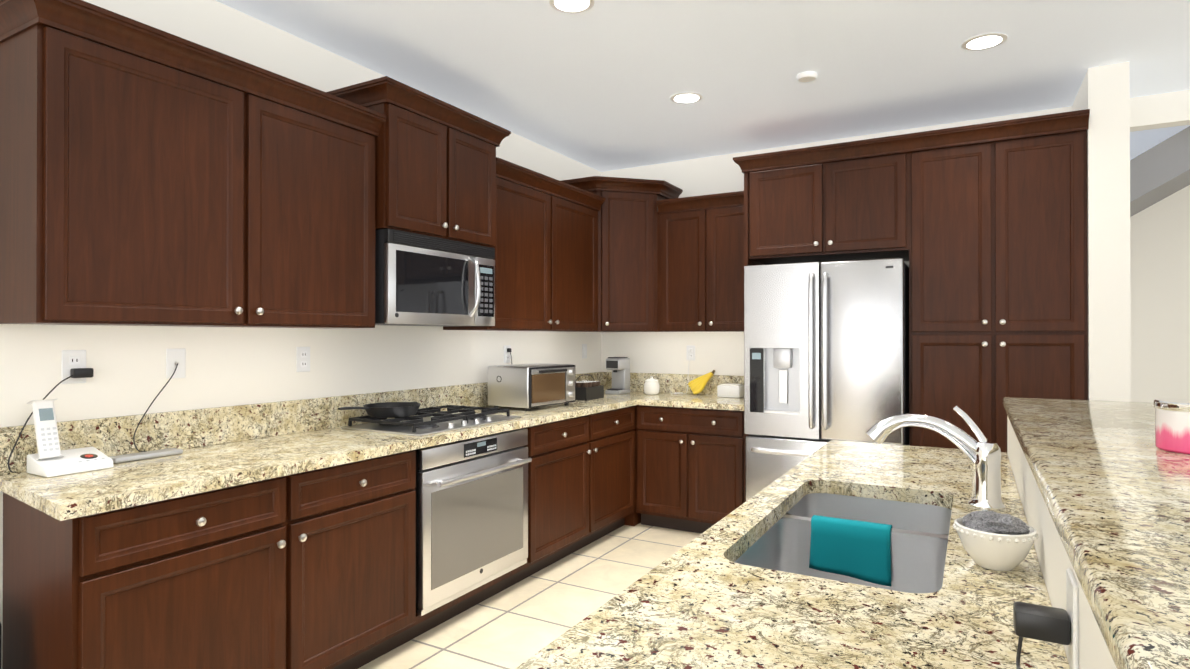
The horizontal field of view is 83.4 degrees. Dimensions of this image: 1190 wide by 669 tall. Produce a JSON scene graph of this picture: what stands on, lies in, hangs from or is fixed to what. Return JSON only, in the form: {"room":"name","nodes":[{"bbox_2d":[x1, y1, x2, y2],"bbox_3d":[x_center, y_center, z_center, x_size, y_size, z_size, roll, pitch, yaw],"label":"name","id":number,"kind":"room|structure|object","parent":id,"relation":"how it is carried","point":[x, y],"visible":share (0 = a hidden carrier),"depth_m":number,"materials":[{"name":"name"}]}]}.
{"room":"kitchen","nodes":[
{"label":"kitchen","id":0,"kind":"room"},
{"bbox_2d":[0,0,600,668],"bbox_3d":[-1.820,-0.008,2.414,0.120,2.740,7.620,0,0,30],"label":"wall","id":1,"kind":"structure","parent":0,"point":[234,366],"depth_m":2.88,"materials":[{"name":"white paint"}]},
{"bbox_2d":[61,350,85,383],"bbox_3d":[-1.804,0.112,2.312,0.008,0.116,0.072,0,0,30],"label":"electrical outlet","id":2,"kind":"object","parent":1,"relation":"attached to","point":[71,359],"visible":0.79,"depth_m":2.31,"materials":[{"name":"white plastic"}]},
{"bbox_2d":[42,368,93,399],"bbox_3d":[-1.789,0.162,2.245,0.082,0.097,0.144,0,0,30],"label":"power adapter","id":3,"kind":"object","parent":2,"relation":"attached to","point":[81,372],"depth_m":2.30,"materials":[{"name":"black plastic"}]},
{"bbox_2d":[166,348,185,378],"bbox_3d":[-1.633,0.113,2.607,0.014,0.116,0.072,0,0,30],"label":"electrical outlet","id":4,"kind":"object","parent":1,"relation":"attached to","point":[174,357],"visible":1,"depth_m":2.60,"materials":[{"name":"white plastic"}]},
{"bbox_2d":[133,363,177,451],"bbox_3d":[-1.654,0.268,2.482,0.082,0.317,0.152,0,0,30],"label":"cord","id":5,"kind":"object","parent":4,"relation":"attached to","point":[177,363],"depth_m":2.48,"materials":[{"name":"black plastic"}]},
{"bbox_2d":[0,8,379,327],"bbox_3d":[-1.454,-0.480,2.582,0.348,0.894,1.270,0,0,30],"label":"upper cabinet","id":6,"kind":"object","parent":1,"relation":"attached to","point":[151,176],"depth_m":2.26,"materials":[{"name":"brown wood"}]},
{"bbox_2d":[296,347,309,371],"bbox_3d":[-1.355,0.115,3.104,0.008,0.116,0.072,0,0,30],"label":"electrical outlet","id":7,"kind":"object","parent":1,"relation":"attached to","point":[302,359],"visible":1,"depth_m":3.10,"materials":[{"name":"white plastic"}]},
{"bbox_2d":[328,92,499,251],"bbox_3d":[-0.918,-0.778,3.475,0.403,0.589,0.810,0,0,30],"label":"upper cabinet","id":8,"kind":"object","parent":1,"relation":"attached to","point":[440,176],"depth_m":3.29,"materials":[{"name":"brown wood"}]},
{"bbox_2d":[375,228,494,326],"bbox_3d":[-0.891,-0.265,3.458,0.464,0.433,0.780,0,0,30],"label":"microwave","id":9,"kind":"object","parent":8,"relation":"attached to","point":[423,280],"visible":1,"depth_m":3.28,"materials":[{"name":"grey metal"}]},
{"bbox_2d":[504,345,510,362],"bbox_3d":[-0.586,0.131,4.461,0.008,0.116,0.072,0,0,30],"label":"electrical outlet","id":10,"kind":"object","parent":1,"relation":"attached to","point":[507,357],"visible":0.83,"depth_m":4.45,"materials":[{"name":"white plastic"}]},
{"bbox_2d":[443,172,599,331],"bbox_3d":[-0.431,-0.472,4.388,0.348,0.894,1.260,0,0,30],"label":"upper cabinet","id":11,"kind":"object","parent":1,"relation":"attached to","point":[547,263],"depth_m":4.25,"materials":[{"name":"brown wood"}]},
{"bbox_2d":[560,180,675,331],"bbox_3d":[0.177,-0.544,5.146,0.658,1.044,0.658,0,0,30],"label":"upper cabinet","id":12,"kind":"object","parent":1,"relation":"attached to","point":[628,210],"depth_m":4.91,"materials":[{"name":"brown wood"}]},
{"bbox_2d":[596,176,655,187],"bbox_3d":[0.241,-0.583,4.914,0.293,1.104,0.293,0,0,30],"label":"upper cabinet","id":13,"kind":"object","parent":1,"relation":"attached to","point":[599,179],"depth_m":4.84,"materials":[{"name":"brown wood"}]},
{"bbox_2d":[358,523,700,668],"bbox_3d":[2.500,1.382,-0.109,10.120,0.060,14.300,0,0,30],"label":"floor","id":14,"kind":"structure","parent":0,"point":[514,626],"depth_m":3.34,"materials":[{"name":"tile"}]},
{"bbox_2d":[0,623,1,668],"bbox_3d":[-1.890,1.080,1.800,0.300,0.560,0.370,0,0,30],"label":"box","id":15,"kind":"object","parent":14,"relation":"on","point":[0,642],"visible":1,"depth_m":1.89,"materials":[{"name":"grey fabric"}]},
{"bbox_2d":[2,450,421,668],"bbox_3d":[-1.347,0.926,2.493,0.618,0.874,1.270,0,0,30],"label":"base cabinet","id":16,"kind":"object","parent":14,"relation":"on","point":[314,569],"depth_m":2.16,"materials":[{"name":"brown wood"}]},
{"bbox_2d":[0,372,647,520],"bbox_3d":[-0.662,0.398,3.660,0.660,0.190,4.063,0,0,30],"label":"countertop","id":17,"kind":"structure","parent":16,"relation":"on","point":[226,447],"depth_m":2.54,"materials":[{"name":"beige stone"}]},
{"bbox_2d":[8,411,32,472],"bbox_3d":[-1.852,0.340,2.132,0.082,0.188,0.061,0,0,30],"label":"cord","id":18,"kind":"object","parent":17,"relation":"attached to","point":[32,411],"depth_m":2.15,"materials":[{"name":"black plastic"}]},
{"bbox_2d":[26,399,113,476],"bbox_3d":[-1.727,0.329,2.199,0.153,0.236,0.190,0,0,30],"label":"cordless phone","id":19,"kind":"object","parent":17,"relation":"on","point":[50,458],"visible":1,"depth_m":2.16,"materials":[{"name":"white plastic"}]},
{"bbox_2d":[109,448,182,462],"bbox_3d":[-1.633,0.439,2.427,0.070,0.018,0.230,0,0,30],"label":"flat device","id":20,"kind":"object","parent":17,"relation":"on","point":[144,455],"visible":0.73,"depth_m":2.41,"materials":[{"name":"grey plastic"}]},
{"bbox_2d":[341,405,521,435],"bbox_3d":[-0.808,0.425,3.408,0.510,0.052,0.770,0,0,30],"label":"gas cooktop","id":21,"kind":"object","parent":17,"relation":"in","point":[425,421],"visible":0.92,"depth_m":3.24,"materials":[{"name":"metal"}]},
{"bbox_2d":[338,401,420,417],"bbox_3d":[-1.032,0.367,3.244,0.274,0.063,0.447,0,0,30],"label":"pan","id":22,"kind":"object","parent":21,"relation":"on","point":[391,409],"visible":1,"depth_m":3.21,"materials":[{"name":"black metal"}]},
{"bbox_2d":[488,363,574,410],"bbox_3d":[-0.376,0.323,4.189,0.381,0.263,0.472,0,0,34],"label":"toaster oven","id":23,"kind":"object","parent":17,"relation":"on","point":[527,387],"visible":1,"depth_m":4.03,"materials":[{"name":"metal"}]},
{"bbox_2d":[575,374,603,400],"bbox_3d":[-0.072,0.371,4.767,0.170,0.172,0.271,0,0,30],"label":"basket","id":24,"kind":"object","parent":17,"relation":"on","point":[585,390],"visible":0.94,"depth_m":4.68,"materials":[{"name":"black wicker"}]},
{"bbox_2d":[605,357,629,394],"bbox_3d":[0.180,0.318,5.211,0.124,0.283,0.200,0,0,30],"label":"coffee maker","id":25,"kind":"object","parent":17,"relation":"on","point":[619,367],"visible":0.98,"depth_m":5.19,"materials":[{"name":"silver metal"}]},
{"bbox_2d":[415,428,531,615],"bbox_3d":[-0.779,0.868,3.378,0.637,0.723,0.790,0,0,30],"label":"built-in oven","id":26,"kind":"object","parent":16,"relation":"in","point":[471,514],"visible":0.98,"depth_m":3.17,"materials":[{"name":"grey metal"}]},
{"bbox_2d":[492,414,593,585],"bbox_3d":[-0.462,0.932,4.055,0.618,0.874,0.660,0,0,30],"label":"base cabinet","id":27,"kind":"object","parent":14,"relation":"on","point":[561,467],"depth_m":3.89,"materials":[{"name":"brown wood"}]},
{"bbox_2d":[594,405,637,540],"bbox_3d":[-0.136,0.934,4.629,0.618,0.874,0.660,0,0,30],"label":"base cabinet","id":28,"kind":"object","parent":14,"relation":"on","point":[614,430],"depth_m":4.51,"materials":[{"name":"brown wood"}]},
{"bbox_2d":[638,513,640,523],"bbox_3d":[0.165,0.936,5.181,0.598,0.874,0.598,0,0,30],"label":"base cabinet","id":29,"kind":"object","parent":14,"relation":"on","point":[639,514],"depth_m":4.85,"materials":[{"name":"brown wood"}]},
{"bbox_2d":[636,405,743,533],"bbox_3d":[0.778,0.935,4.805,0.798,0.874,0.648,0,0,30],"label":"base cabinet","id":30,"kind":"object","parent":14,"relation":"on","point":[689,469],"visible":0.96,"depth_m":4.56,"materials":[{"name":"brown wood"}]},
{"bbox_2d":[640,373,743,410],"bbox_3d":[0.797,0.403,4.799,0.756,0.190,0.643,0,0,30],"label":"countertop","id":31,"kind":"structure","parent":30,"relation":"on","point":[708,398],"depth_m":5.00,"materials":[{"name":"beige stone"}]},
{"bbox_2d":[644,376,659,394],"bbox_3d":[0.435,0.388,5.123,0.124,0.142,0.124,0,0,30],"label":"ceramic jar","id":32,"kind":"object","parent":31,"relation":"on","point":[651,385],"visible":1,"depth_m":5.08,"materials":[{"name":"white ceramic"}]},
{"bbox_2d":[687,370,714,393],"bbox_3d":[0.780,0.356,5.028,0.209,0.179,0.189,0,0,30],"label":"bananas","id":33,"kind":"object","parent":31,"relation":"on","point":[697,385],"visible":1,"depth_m":5.03,"materials":[{"name":"yellow food"}]},
{"bbox_2d":[717,383,743,397],"bbox_3d":[1.004,0.411,4.910,0.170,0.094,0.150,0,0,30],"label":"box","id":34,"kind":"object","parent":31,"relation":"on","point":[731,390],"visible":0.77,"depth_m":4.85,"materials":[{"name":"white plastic"}]},
{"bbox_2d":[744,258,908,501],"bbox_3d":[1.510,0.470,4.281,0.910,1.800,0.833,0,0,30],"label":"fridge","id":35,"kind":"object","parent":14,"relation":"on","point":[826,352],"visible":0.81,"depth_m":3.97,"materials":[{"name":"grey metal"}]},
{"bbox_2d":[905,121,1088,452],"bbox_3d":[2.335,0.148,3.925,0.838,2.440,0.648,0,0,30],"label":"tall cabinet","id":36,"kind":"object","parent":14,"relation":"on","point":[981,229],"depth_m":3.64,"materials":[{"name":"brown wood"}]},
{"bbox_2d":[1007,416,1116,668],"bbox_3d":[0.475,0.817,1.070,0.844,1.080,3.630,0,0,30],"label":"half wall","id":37,"kind":"structure","parent":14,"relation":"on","point":[1055,565],"depth_m":1.09,"materials":[{"name":"white paint"}]},
{"bbox_2d":[515,440,1069,668],"bbox_3d":[0.391,0.474,1.113,0.639,0.062,3.640,0,0,30],"label":"island countertop","id":38,"kind":"structure","parent":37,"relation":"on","point":[703,600],"depth_m":1.09,"materials":[{"name":"stone"}]},
{"bbox_2d":[735,493,951,592],"bbox_3d":[0.623,0.601,1.596,0.411,0.230,0.886,0,0,30],"label":"sink basin","id":39,"kind":"object","parent":38,"relation":"in","point":[919,536],"visible":0.21,"depth_m":1.75,"materials":[{"name":"metal"}]},
{"bbox_2d":[809,515,891,586],"bbox_3d":[0.652,0.547,1.702,0.196,0.140,0.063,0,0,30],"label":"towel","id":40,"kind":"object","parent":39,"relation":"on","point":[860,550],"visible":0.96,"depth_m":1.69,"materials":[{"name":"teal fabric"}]},
{"bbox_2d":[866,406,1005,510],"bbox_3d":[0.903,0.317,1.783,0.329,0.257,0.095,0,0,30],"label":"chrome faucet","id":41,"kind":"object","parent":38,"relation":"on","point":[983,454],"visible":1,"depth_m":1.73,"materials":[{"name":"silver metal"}]},
{"bbox_2d":[953,517,1038,570],"bbox_3d":[0.766,0.404,1.280,0.142,0.078,0.140,0,0,30],"label":"bowl","id":42,"kind":"object","parent":38,"relation":"on","point":[996,552],"visible":0.75,"depth_m":1.24,"materials":[{"name":"white ceramic"}]},
{"bbox_2d":[962,510,1029,534],"bbox_3d":[0.767,0.366,1.280,0.112,0.057,0.114,0,0,30],"label":"scrubber","id":43,"kind":"object","parent":42,"relation":"in","point":[992,522],"visible":0.77,"depth_m":1.25,"materials":[{"name":"metal"}]},
{"bbox_2d":[1013,568,1078,668],"bbox_3d":[0.500,0.372,0.750,0.092,0.134,0.336,0,0,30],"label":"power adapter","id":44,"kind":"object","parent":37,"relation":"attached to","point":[1046,623],"visible":1,"depth_m":0.84,"materials":[{"name":"black plastic"}]},
{"bbox_2d":[1003,397,1189,668],"bbox_3d":[0.977,0.256,0.805,0.708,0.040,3.740,0,0,30],"label":"island countertop","id":45,"kind":"structure","parent":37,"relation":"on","point":[1112,480],"depth_m":0.89,"materials":[{"name":"stone"}]},
{"bbox_2d":[1154,398,1189,453],"bbox_3d":[1.233,0.187,1.361,0.145,0.101,0.145,0,0,30],"label":"candle jar","id":46,"kind":"object","parent":45,"relation":"on","point":[1172,424],"visible":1,"depth_m":1.35,"materials":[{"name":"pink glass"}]},
{"bbox_2d":[216,0,1189,171],"bbox_3d":[2.034,-1.409,2.121,7.120,0.060,10.900,0,0,30],"label":"ceiling","id":47,"kind":"structure","parent":0,"point":[599,84],"depth_m":3.35,"materials":[{"name":"white paint"}]},
{"bbox_2d":[549,0,594,13],"bbox_3d":[-0.096,-1.373,2.764,0.192,0.006,0.192,0,0,30],"label":"recessed light","id":48,"kind":"object","parent":47,"relation":"in","point":[571,5],"visible":1,"depth_m":2.79,"materials":[{"name":"white"}]},
{"bbox_2d":[670,92,702,103],"bbox_3d":[0.530,-1.369,3.869,0.192,0.006,0.192,0,0,30],"label":"recessed light","id":49,"kind":"object","parent":47,"relation":"in","point":[685,97],"visible":1,"depth_m":3.85,"materials":[{"name":"white"}]},
{"bbox_2d":[797,71,816,82],"bbox_3d":[1.122,-1.360,3.534,0.104,0.026,0.104,0,0,30],"label":"smoke detector","id":50,"kind":"object","parent":47,"relation":"attached to","point":[806,76],"visible":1,"depth_m":3.50,"materials":[{"name":"white plastic"}]},
{"bbox_2d":[961,32,1007,50],"bbox_3d":[1.827,-1.372,3.134,0.192,0.006,0.192,0,0,30],"label":"recessed light","id":51,"kind":"object","parent":47,"relation":"in","point":[980,42],"visible":1,"depth_m":3.12,"materials":[{"name":"white"}]},
{"bbox_2d":[601,90,1189,375],"bbox_3d":[3.126,-0.002,3.921,7.000,2.740,0.120,0,0,30],"label":"wall","id":52,"kind":"structure","parent":0,"point":[720,353],"depth_m":5.12,"materials":[{"name":"white paint"}]},
{"bbox_2d":[687,345,694,359],"bbox_3d":[0.746,0.143,5.196,0.072,0.116,0.008,0,0,30],"label":"electrical outlet","id":53,"kind":"object","parent":52,"relation":"attached to","point":[692,354],"visible":0.69,"depth_m":5.19,"materials":[{"name":"white plastic"}]},
{"bbox_2d":[671,349,691,393],"bbox_3d":[0.664,0.285,5.159,0.136,0.348,0.133,0,0,30],"label":"cord","id":54,"kind":"object","parent":53,"relation":"attached to","point":[689,350],"visible":0.98,"depth_m":5.17,"materials":[{"name":"white plastic"}]},
{"bbox_2d":[656,191,743,331],"bbox_3d":[0.857,-0.504,4.908,0.756,0.963,0.400,0,0,30],"label":"upper cabinet","id":55,"kind":"object","parent":52,"relation":"attached to","point":[700,263],"visible":0.92,"depth_m":4.79,"materials":[{"name":"brown wood"}]},
{"bbox_2d":[745,145,912,264],"bbox_3d":[1.559,-0.780,4.369,0.945,0.580,0.648,0,0,30],"label":"upper cabinet","id":56,"kind":"object","parent":52,"relation":"attached to","point":[846,206],"depth_m":4.08,"materials":[{"name":"brown wood"}]},
{"bbox_2d":[1072,61,1130,401],"bbox_3d":[2.805,-0.002,3.730,0.170,2.740,0.770,0,0,30],"label":"wall column","id":57,"kind":"structure","parent":0,"point":[1103,95],"depth_m":3.40,"materials":[{"name":"white paint"}]},
{"bbox_2d":[1130,185,1189,402],"bbox_3d":[6.772,-1.330,4.274,7.000,5.400,0.120,0,0,30],"label":"wall","id":58,"kind":"structure","parent":0,"point":[1160,288],"depth_m":5.43,"materials":[{"name":"white paint"}]},
{"bbox_2d":[1130,126,1189,216],"bbox_3d":[4.366,-1.390,4.441,2.550,1.780,1.958,0,0,30],"label":"ceiling soffit","id":59,"kind":"structure","parent":0,"point":[1159,171],"depth_m":3.93,"materials":[{"name":"grey paint"}]}
]}

